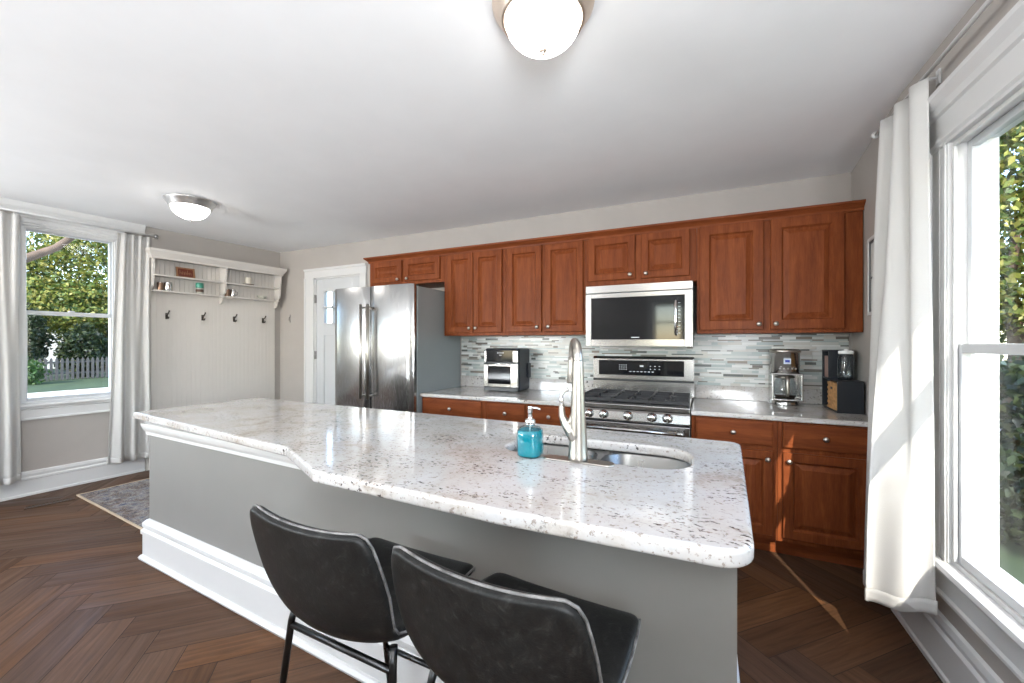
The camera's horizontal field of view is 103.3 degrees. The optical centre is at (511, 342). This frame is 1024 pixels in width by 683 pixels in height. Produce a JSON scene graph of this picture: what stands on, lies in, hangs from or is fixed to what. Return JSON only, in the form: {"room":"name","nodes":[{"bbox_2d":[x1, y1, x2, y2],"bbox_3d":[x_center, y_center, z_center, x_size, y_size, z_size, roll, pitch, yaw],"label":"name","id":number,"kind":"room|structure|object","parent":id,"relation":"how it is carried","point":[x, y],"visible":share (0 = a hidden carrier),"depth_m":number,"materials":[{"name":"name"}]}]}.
{"room":"kitchen","nodes":[
{"label":"kitchen","id":0,"kind":"room"},
{"bbox_2d":[0,210,279,471],"bbox_3d":[-4.903,0.055,2.536,0.140,2.560,6.883,0,0,30],"label":"wall","id":1,"kind":"structure","parent":0,"point":[56,441],"depth_m":3.91,"materials":[{"name":"paint"}]},
{"bbox_2d":[13,212,124,420],"bbox_3d":[-4.153,-0.228,3.822,0.236,1.806,0.729,0,0,30],"label":"window","id":2,"kind":"structure","parent":1,"relation":"in","point":[76,404],"depth_m":3.71,"materials":[{"name":"plastic"}]},
{"bbox_2d":[0,457,144,501],"bbox_3d":[-5.186,1.229,1.868,0.028,0.212,5.443,0,0,30],"label":"baseboard","id":3,"kind":"structure","parent":1,"relation":"attached to","point":[37,481],"depth_m":3.74,"materials":[{"name":"white wood"}]},
{"bbox_2d":[0,197,145,234],"bbox_3d":[-4.219,-1.175,3.552,0.048,0.097,1.560,0,0,30],"label":"trim","id":4,"kind":"structure","parent":1,"relation":"attached to","point":[7,203],"depth_m":3.75,"materials":[{"name":"white wood"}]},
{"bbox_2d":[0,207,157,238],"bbox_3d":[-4.079,-1.117,3.724,0.121,0.060,1.286,0,0,30],"label":"curtain rod","id":5,"kind":"object","parent":1,"relation":"attached to","point":[155,236],"visible":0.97,"depth_m":3.76,"materials":[{"name":"grey metal"}]},
{"bbox_2d":[0,211,20,484],"bbox_3d":[-4.280,0.048,3.321,0.098,2.275,0.343,0,0,30],"label":"curtain","id":6,"kind":"object","parent":5,"relation":"hanging from","point":[10,422],"visible":1,"depth_m":3.40,"materials":[{"name":"white fabric"}]},
{"bbox_2d":[107,232,150,463],"bbox_3d":[-3.845,0.048,4.088,0.100,2.275,0.338,0,0,30],"label":"curtain","id":7,"kind":"object","parent":5,"relation":"hanging from","point":[130,376],"visible":0.94,"depth_m":4.07,"materials":[{"name":"white fabric"}]},
{"bbox_2d":[145,292,274,470],"bbox_3d":[-3.478,0.223,4.813,0.091,2.225,1.346,0,0,30],"label":"beadboard panel","id":8,"kind":"object","parent":1,"relation":"attached to","point":[203,350],"visible":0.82,"depth_m":4.75,"materials":[{"name":"white wood"}]},
{"bbox_2d":[145,247,286,307],"bbox_3d":[-3.416,-0.721,4.786,0.194,0.512,1.432,0,0,30],"label":"shelf rack","id":9,"kind":"object","parent":8,"relation":"attached to","point":[216,281],"visible":0.98,"depth_m":4.74,"materials":[{"name":"white wood"}]},
{"bbox_2d":[157,282,163,289],"bbox_3d":[-3.728,-0.602,4.291,0.058,0.088,0.058,0,0,29],"label":"metal canister","id":10,"kind":"object","parent":9,"relation":"on","point":[160,285],"visible":0.91,"depth_m":4.27,"materials":[{"name":"orange metal"}]},
{"bbox_2d":[164,282,171,290],"bbox_3d":[-3.695,-0.605,4.349,0.070,0.095,0.070,0,0,30],"label":"metal canister","id":11,"kind":"object","parent":9,"relation":"on","point":[167,285],"visible":0.95,"depth_m":4.33,"materials":[{"name":"silver metal"}]},
{"bbox_2d":[175,267,194,277],"bbox_3d":[-3.632,-0.779,4.507,0.031,0.116,0.176,0,0,30],"label":"wall plaque","id":12,"kind":"object","parent":9,"relation":"on","point":[180,271],"visible":0.86,"depth_m":4.50,"materials":[{"name":"brown wood"}]},
{"bbox_2d":[195,283,203,293],"bbox_3d":[-3.550,-0.620,4.604,0.075,0.123,0.076,0,0,30],"label":"spice jar","id":13,"kind":"object","parent":9,"relation":"on","point":[199,287],"visible":0.94,"depth_m":4.58,"materials":[{"name":"glass"}]},
{"bbox_2d":[224,289,229,295],"bbox_3d":[-3.417,-0.603,4.859,0.058,0.090,0.058,0,0,30],"label":"metal cup","id":14,"kind":"object","parent":9,"relation":"on","point":[227,290],"visible":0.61,"depth_m":4.84,"materials":[{"name":"orange metal"}]},
{"bbox_2d":[230,289,237,296],"bbox_3d":[-3.386,-0.603,4.922,0.058,0.090,0.076,0,0,-1],"label":"metal cup","id":15,"kind":"object","parent":9,"relation":"on","point":[232,291],"visible":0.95,"depth_m":4.89,"materials":[{"name":"silver metal"}]},
{"bbox_3d":[-3.294,-0.726,5.056,0.127,0.014,0.128,0,0,30],"label":"candle holder","id":16,"kind":"object","parent":9,"relation":"on","visible":0},
{"bbox_2d":[245,277,250,283],"bbox_3d":[-3.294,-0.776,5.056,0.068,0.094,0.068,0,0,30],"label":"pillar candle","id":17,"kind":"object","parent":16,"relation":"on","point":[247,279],"visible":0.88,"depth_m":5.03,"materials":[{"name":"wax"}]},
{"bbox_2d":[0,470,942,682],"bbox_3d":[-2.053,1.385,1.206,6.710,0.100,6.860,0,0,25],"label":"floor","id":18,"kind":"structure","parent":0,"point":[78,602],"depth_m":1.94,"materials":[{"name":"brown wood"}]},
{"bbox_2d":[24,497,74,509],"bbox_3d":[-3.843,1.332,3.371,0.076,0.005,0.280,0,0,40],"label":"floor vent","id":19,"kind":"object","parent":18,"relation":"in","point":[71,498],"visible":1,"depth_m":3.37,"materials":[{"name":"black plastic"}]},
{"bbox_2d":[76,478,148,529],"bbox_3d":[-2.743,1.329,3.722,1.672,0.010,1.362,0,0,29],"label":"area rug","id":20,"kind":"object","parent":18,"relation":"on","point":[128,502],"visible":0.27,"depth_m":3.41,"materials":[{"name":"grey fabric"}]},
{"bbox_2d":[250,504,474,682],"bbox_3d":[-0.397,0.876,1.168,0.475,0.921,0.514,0,0,26],"label":"bar stool","id":21,"kind":"object","parent":18,"relation":"on","point":[340,585],"visible":0.82,"depth_m":0.95,"materials":[{"name":"leather"}]},
{"bbox_2d":[335,283,459,412],"bbox_3d":[-1.158,0.392,4.072,0.964,1.846,0.858,0,0,25],"label":"refrigerator","id":22,"kind":"object","parent":18,"relation":"on","point":[392,347],"visible":0.54,"depth_m":3.72,"materials":[{"name":"silver metal"}]},
{"bbox_2d":[138,422,739,682],"bbox_3d":[-0.713,0.915,2.110,3.348,0.840,0.984,0,0,25],"label":"kitchen island","id":23,"kind":"object","parent":18,"relation":"on","point":[197,532],"visible":0.49,"depth_m":1.58,"materials":[{"name":"paint"}]},
{"bbox_2d":[133,398,753,567],"bbox_3d":[-0.786,0.472,2.088,3.515,0.044,1.178,0,0,25],"label":"island countertop","id":24,"kind":"structure","parent":23,"relation":"on","point":[699,513],"depth_m":1.42,"materials":[{"name":"stone"}]},
{"bbox_2d":[517,406,543,458],"bbox_3d":[0.072,0.350,1.615,0.099,0.198,0.099,0,0,25],"label":"soap dispenser","id":25,"kind":"object","parent":24,"relation":"on","point":[530,440],"visible":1,"depth_m":1.58,"materials":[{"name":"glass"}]},
{"bbox_2d":[517,425,543,458],"bbox_3d":[0.072,0.386,1.615,0.099,0.128,0.099,0,0,25],"label":"bottle","id":26,"kind":"object","parent":25,"relation":"attached to","point":[530,440],"depth_m":1.58,"materials":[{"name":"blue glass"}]},
{"bbox_2d":[543,338,614,466],"bbox_3d":[0.279,0.215,1.598,0.276,0.470,0.208,0,0,25],"label":"kitchen faucet","id":27,"kind":"object","parent":24,"relation":"on","point":[574,427],"visible":1,"depth_m":1.52,"materials":[{"name":"silver metal"}]},
{"bbox_2d":[513,443,690,468],"bbox_3d":[0.356,0.597,1.717,0.820,0.202,0.385,0,0,25],"label":"sink","id":28,"kind":"object","parent":24,"relation":"in","point":[622,458],"visible":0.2,"depth_m":1.81,"materials":[{"name":"silver metal"}]},
{"bbox_2d":[422,397,484,418],"bbox_3d":[-0.387,0.908,3.810,0.646,0.853,0.726,0,0,25],"label":"base cabinet","id":29,"kind":"object","parent":18,"relation":"on","point":[430,405],"visible":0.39,"depth_m":3.49,"materials":[{"name":"brown wood"}]},
{"bbox_2d":[391,545,640,682],"bbox_3d":[0.038,0.876,0.944,0.475,0.921,0.514,0,0,29],"label":"bar stool","id":30,"kind":"object","parent":18,"relation":"on","point":[498,627],"visible":1,"depth_m":0.73,"materials":[{"name":"black leather"}]},
{"bbox_2d":[485,401,570,425],"bbox_3d":[0.256,0.908,3.511,0.768,0.853,0.726,0,0,25],"label":"base cabinet","id":31,"kind":"object","parent":18,"relation":"on","point":[504,411],"visible":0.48,"depth_m":3.23,"materials":[{"name":"brown wood"}]},
{"bbox_2d":[420,386,571,406],"bbox_3d":[-0.035,0.466,3.656,1.418,0.031,0.712,0,0,25],"label":"countertop","id":32,"kind":"structure","parent":31,"relation":"on","point":[529,396],"depth_m":3.48,"materials":[{"name":"stone"}]},
{"bbox_2d":[484,348,530,391],"bbox_3d":[-0.043,0.250,3.836,0.378,0.400,0.328,0,0,25],"label":"air fryer oven","id":33,"kind":"object","parent":32,"relation":"on","point":[505,369],"visible":1,"depth_m":3.73,"materials":[{"name":"silver plastic"}]},
{"bbox_2d":[461,375,593,391],"bbox_3d":[0.110,0.396,3.970,1.423,0.108,0.018,0,0,25],"label":"granite upstand","id":34,"kind":"object","parent":32,"relation":"on","point":[478,381],"visible":0.44,"depth_m":3.88,"materials":[{"name":"white stone"}]},
{"bbox_2d":[585,356,693,437],"bbox_3d":[0.957,0.714,3.128,0.813,1.202,0.780,0,0,25],"label":"gas range","id":35,"kind":"object","parent":18,"relation":"on","point":[653,395],"visible":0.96,"depth_m":3.15,"materials":[{"name":"silver metal"}]},
{"bbox_2d":[585,394,691,413],"bbox_3d":[0.966,0.452,3.168,0.795,0.041,0.700,0,0,25],"label":"cooktop","id":36,"kind":"object","parent":35,"relation":"in","point":[595,404],"depth_m":2.88,"materials":[{"name":"metal"}]},
{"bbox_2d":[691,415,776,551],"bbox_3d":[1.560,0.908,2.906,0.488,0.853,0.726,0,0,25],"label":"base cabinet","id":37,"kind":"object","parent":18,"relation":"on","point":[757,439],"visible":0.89,"depth_m":2.56,"materials":[{"name":"brown wood"}]},
{"bbox_2d":[775,421,867,568],"bbox_3d":[2.000,0.908,2.702,0.477,0.853,0.726,0,0,25],"label":"base cabinet","id":38,"kind":"object","parent":18,"relation":"on","point":[822,468],"visible":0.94,"depth_m":2.42,"materials":[{"name":"brown wood"}]},
{"bbox_2d":[691,398,867,426],"bbox_3d":[1.809,0.466,2.800,1.032,0.031,0.712,0,0,25],"label":"countertop","id":39,"kind":"structure","parent":38,"relation":"on","point":[742,409],"depth_m":2.63,"materials":[{"name":"stone"}]},
{"bbox_2d":[695,385,821,403],"bbox_3d":[1.959,0.396,3.111,1.002,0.108,0.018,0,0,25],"label":"granite upstand","id":40,"kind":"object","parent":39,"relation":"on","point":[810,396],"visible":0.56,"depth_m":3.17,"materials":[{"name":"white stone"}]},
{"bbox_2d":[768,349,802,405],"bbox_3d":[1.987,0.247,2.946,0.193,0.406,0.222,0,0,25],"label":"coffee maker","id":41,"kind":"object","parent":39,"relation":"on","point":[785,379],"visible":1,"depth_m":2.90,"materials":[{"name":"silver metal"}]},
{"bbox_2d":[822,350,863,414],"bbox_3d":[2.223,0.249,2.739,0.145,0.402,0.360,0,0,25],"label":"organizer","id":42,"kind":"object","parent":39,"relation":"on","point":[840,396],"visible":0.94,"depth_m":2.71,"materials":[{"name":"wood"}]},
{"bbox_2d":[837,349,854,379],"bbox_3d":[2.199,0.140,2.667,0.094,0.203,0.094,0,0,25],"label":"glass jar","id":43,"kind":"object","parent":42,"relation":"on","point":[845,351],"visible":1,"depth_m":2.65,"materials":[{"name":"clear glass"}]},
{"bbox_2d":[0,0,975,252],"bbox_3d":[-2.053,-1.285,1.206,6.710,0.120,6.860,0,0,25],"label":"ceiling","id":44,"kind":"structure","parent":0,"point":[307,124],"depth_m":2.09,"materials":[{"name":"paint"}]},
{"bbox_2d":[162,193,216,221],"bbox_3d":[-2.765,-1.131,3.483,0.368,0.185,0.368,0,0,25],"label":"ceiling light","id":45,"kind":"object","parent":44,"relation":"attached to","point":[186,206],"visible":1,"depth_m":3.39,"materials":[{"name":"white glass"}]},
{"bbox_2d":[492,0,594,58],"bbox_3d":[0.112,-1.131,1.464,0.368,0.185,0.368,0,0,25],"label":"ceiling light","id":46,"kind":"object","parent":44,"relation":"attached to","point":[539,29],"visible":1,"depth_m":1.41,"materials":[{"name":"white glass"}]},
{"bbox_2d":[280,172,850,401],"bbox_3d":[-0.380,0.055,4.288,6.700,2.560,0.140,0,0,25],"label":"wall","id":47,"kind":"structure","parent":0,"point":[835,188],"depth_m":3.94,"materials":[{"name":"paint"}]},
{"bbox_2d":[303,263,366,404],"bbox_3d":[-2.197,0.193,5.088,1.060,2.285,0.180,0,0,25],"label":"door","id":48,"kind":"structure","parent":47,"relation":"in","point":[319,335],"depth_m":5.18,"materials":[{"name":"wood"}]},
{"bbox_2d":[370,256,444,287],"bbox_3d":[-1.031,-0.735,4.292,0.955,0.270,0.398,0,0,25],"label":"upper cabinet","id":49,"kind":"object","parent":47,"relation":"attached to","point":[428,272],"visible":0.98,"depth_m":4.12,"materials":[{"name":"brown wood"}]},
{"bbox_2d":[445,249,510,335],"bbox_3d":[-0.297,-0.470,3.951,0.661,0.800,0.398,0,0,25],"label":"upper cabinet","id":50,"kind":"object","parent":47,"relation":"attached to","point":[475,282],"visible":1,"depth_m":3.78,"materials":[{"name":"brown wood"}]},
{"bbox_2d":[506,241,586,335],"bbox_3d":[0.341,-0.470,3.655,0.740,0.800,0.398,0,0,25],"label":"upper cabinet","id":51,"kind":"object","parent":47,"relation":"attached to","point":[546,294],"visible":0.99,"depth_m":3.49,"materials":[{"name":"brown wood"}]},
{"bbox_2d":[363,199,865,263],"bbox_3d":[0.405,-0.880,3.624,4.222,0.058,0.396,0,0,25],"label":"crown molding","id":52,"kind":"structure","parent":47,"relation":"attached to","point":[855,205],"depth_m":3.15,"materials":[{"name":"brown wood"}]},
{"bbox_2d":[586,229,696,286],"bbox_3d":[1.057,-0.667,3.322,0.836,0.405,0.398,0,0,25],"label":"upper cabinet","id":53,"kind":"object","parent":47,"relation":"attached to","point":[667,256],"visible":0.98,"depth_m":3.15,"materials":[{"name":"brown wood"}]},
{"bbox_2d":[586,280,693,346],"bbox_3d":[1.035,-0.215,3.286,0.796,0.485,0.463,0,0,25],"label":"microwave","id":54,"kind":"object","parent":53,"relation":"attached to","point":[659,314],"visible":1,"depth_m":3.11,"materials":[{"name":"silver metal"}]},
{"bbox_2d":[461,333,848,388],"bbox_3d":[0.942,0.136,3.591,3.251,0.410,0.011,0,0,25],"label":"backsplash","id":55,"kind":"structure","parent":47,"relation":"attached to","point":[719,359],"depth_m":3.29,"materials":[{"name":"grey tile"}]},
{"bbox_2d":[697,211,862,333],"bbox_3d":[1.878,-0.470,2.942,0.970,0.800,0.398,0,0,25],"label":"upper cabinet","id":56,"kind":"object","parent":47,"relation":"attached to","point":[799,274],"visible":1,"depth_m":2.77,"materials":[{"name":"brown wood"}]},
{"bbox_2d":[851,93,901,415],"bbox_3d":[2.266,0.055,2.476,0.140,2.560,1.215,0,0,29],"label":"wall","id":57,"kind":"structure","parent":0,"point":[864,174],"depth_m":2.57,"materials":[{"name":"paint"}]},
{"bbox_2d":[867,235,873,315],"bbox_3d":[2.028,-0.395,2.220,0.019,0.460,0.520,0,0,30],"label":"framed print","id":58,"kind":"object","parent":57,"relation":"attached to","point":[870,242],"visible":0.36,"depth_m":2.42,"materials":[{"name":"paper"}]},
{"bbox_2d":[902,0,1021,682],"bbox_3d":[0.731,0.055,-0.670,0.100,2.560,5.800,0,0,25],"label":"wall","id":59,"kind":"structure","parent":0,"point":[992,15],"depth_m":1.49,"materials":[{"name":"paint"}]},
{"bbox_2d":[871,0,992,138],"bbox_3d":[1.510,-1.093,1.218,0.074,0.060,2.026,0,0,25],"label":"curtain rod","id":60,"kind":"object","parent":59,"relation":"attached to","point":[875,135],"visible":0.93,"depth_m":1.52,"materials":[{"name":"silver metal"}]},
{"bbox_2d":[863,77,937,615],"bbox_3d":[1.682,0.032,1.838,0.194,2.205,0.510,0,0,25],"label":"curtain","id":61,"kind":"object","parent":60,"relation":"hanging from","point":[899,569],"visible":1,"depth_m":1.71,"materials":[{"name":"white fabric"}]},
{"bbox_2d":[891,609,1003,682],"bbox_3d":[0.681,1.218,-0.625,0.028,0.233,5.840,0,0,25],"label":"baseboard","id":62,"kind":"structure","parent":59,"relation":"attached to","point":[953,659],"depth_m":1.59,"materials":[{"name":"white wood"}]},
{"bbox_2d":[927,0,1023,682],"bbox_3d":[1.500,0.015,1.030,0.196,1.991,1.452,0,0,25],"label":"window","id":63,"kind":"structure","parent":59,"relation":"in","point":[981,100],"depth_m":1.53,"materials":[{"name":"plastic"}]},
{"label":"outside","id":64,"kind":"structure","parent":0,"visible":0},
{"bbox_2d":[27,369,107,392],"bbox_3d":[-30.212,1.985,25.049,64.100,0.300,100.000,0,0,25],"label":"lawn","id":65,"kind":"structure","parent":64,"point":[49,385],"depth_m":17.91,"materials":[{"name":"green plant"}]},
{"bbox_2d":[27,356,51,384],"bbox_3d":[-21.530,1.337,17.615,1.526,1.682,2.045,0,0,25],"label":"shrub","id":66,"kind":"object","parent":65,"relation":"on","point":[33,370],"visible":0.37,"depth_m":17.93,"materials":[{"name":"green plant"}]},
{"bbox_2d":[26,302,55,364],"bbox_3d":[-24.529,-0.060,20.178,1.810,4.451,2.444,0,0,28],"label":"shrub","id":67,"kind":"object","parent":65,"relation":"on","point":[37,339],"visible":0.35,"depth_m":20.42,"materials":[{"name":"green plant"}]},
{"bbox_2d":[32,306,92,368],"bbox_3d":[-34.226,-0.865,30.771,4.800,5.400,11.000,0,0,25],"label":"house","id":68,"kind":"structure","parent":65,"relation":"on","point":[51,353],"depth_m":28.96,"materials":[{"name":"white"}]},
{"bbox_2d":[26,231,107,370],"bbox_3d":[-25.273,-3.307,25.644,8.081,10.315,10.401,0,0,18],"label":"leafy tree","id":69,"kind":"object","parent":65,"relation":"on","point":[53,288],"visible":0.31,"depth_m":22.57,"materials":[{"name":"green plant"}]},
{"bbox_2d":[26,237,74,262],"bbox_3d":[-11.161,-1.866,8.917,7.756,7.433,4.484,0,0,-32],"label":"branch","id":70,"kind":"object","parent":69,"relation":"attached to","point":[31,256],"visible":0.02,"depth_m":8.87,"materials":[{"name":"brown plant"}]},
{"bbox_2d":[27,387,107,397],"bbox_3d":[-11.501,1.825,10.851,14.000,0.020,50.000,0,0,25],"label":"gravel path","id":71,"kind":"structure","parent":65,"relation":"on","point":[93,390],"depth_m":14.85,"materials":[{"name":"white gravel"}]},
{"bbox_2d":[27,357,107,380],"bbox_3d":[-21.642,1.260,21.071,0.057,1.090,16.000,0,0,25],"label":"picket fence","id":72,"kind":"object","parent":65,"relation":"on","point":[97,360],"visible":0.22,"depth_m":20.38,"materials":[{"name":"white wood"}]},
{"bbox_2d":[53,322,107,377],"bbox_3d":[-23.107,0.492,21.924,1.898,3.263,2.368,0,0,41],"label":"shrub","id":73,"kind":"object","parent":65,"relation":"on","point":[80,343],"visible":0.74,"depth_m":21.47,"materials":[{"name":"green plant"}]},
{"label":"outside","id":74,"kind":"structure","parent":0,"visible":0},
{"bbox_2d":[999,361,1023,584],"bbox_3d":[36.547,1.995,-5.939,68.700,0.300,100.000,0,0,25],"label":"lawn","id":75,"kind":"structure","parent":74,"point":[1011,557],"depth_m":3.48,"materials":[{"name":"green plant"}]},
{"bbox_2d":[999,120,1023,411],"bbox_3d":[13.588,-2.885,10.716,5.585,9.470,5.655,0,0,25],"label":"leafy tree","id":76,"kind":"object","parent":75,"relation":"on","point":[1011,255],"visible":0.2,"depth_m":9.80,"materials":[{"name":"green plant"}]},
{"bbox_2d":[999,341,1023,545],"bbox_3d":[4.873,0.985,3.655,1.876,2.395,1.846,0,0,9],"label":"shrub","id":77,"kind":"object","parent":75,"relation":"on","point":[1011,377],"visible":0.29,"depth_m":3.55,"materials":[{"name":"green plant"}]},
{"bbox_2d":[999,401,1023,464],"bbox_3d":[6.538,0.996,4.252,1.864,2.373,1.834,0,0,39],"label":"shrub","id":78,"kind":"object","parent":75,"relation":"on","point":[1011,403],"visible":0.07,"depth_m":4.76,"materials":[{"name":"green plant"}]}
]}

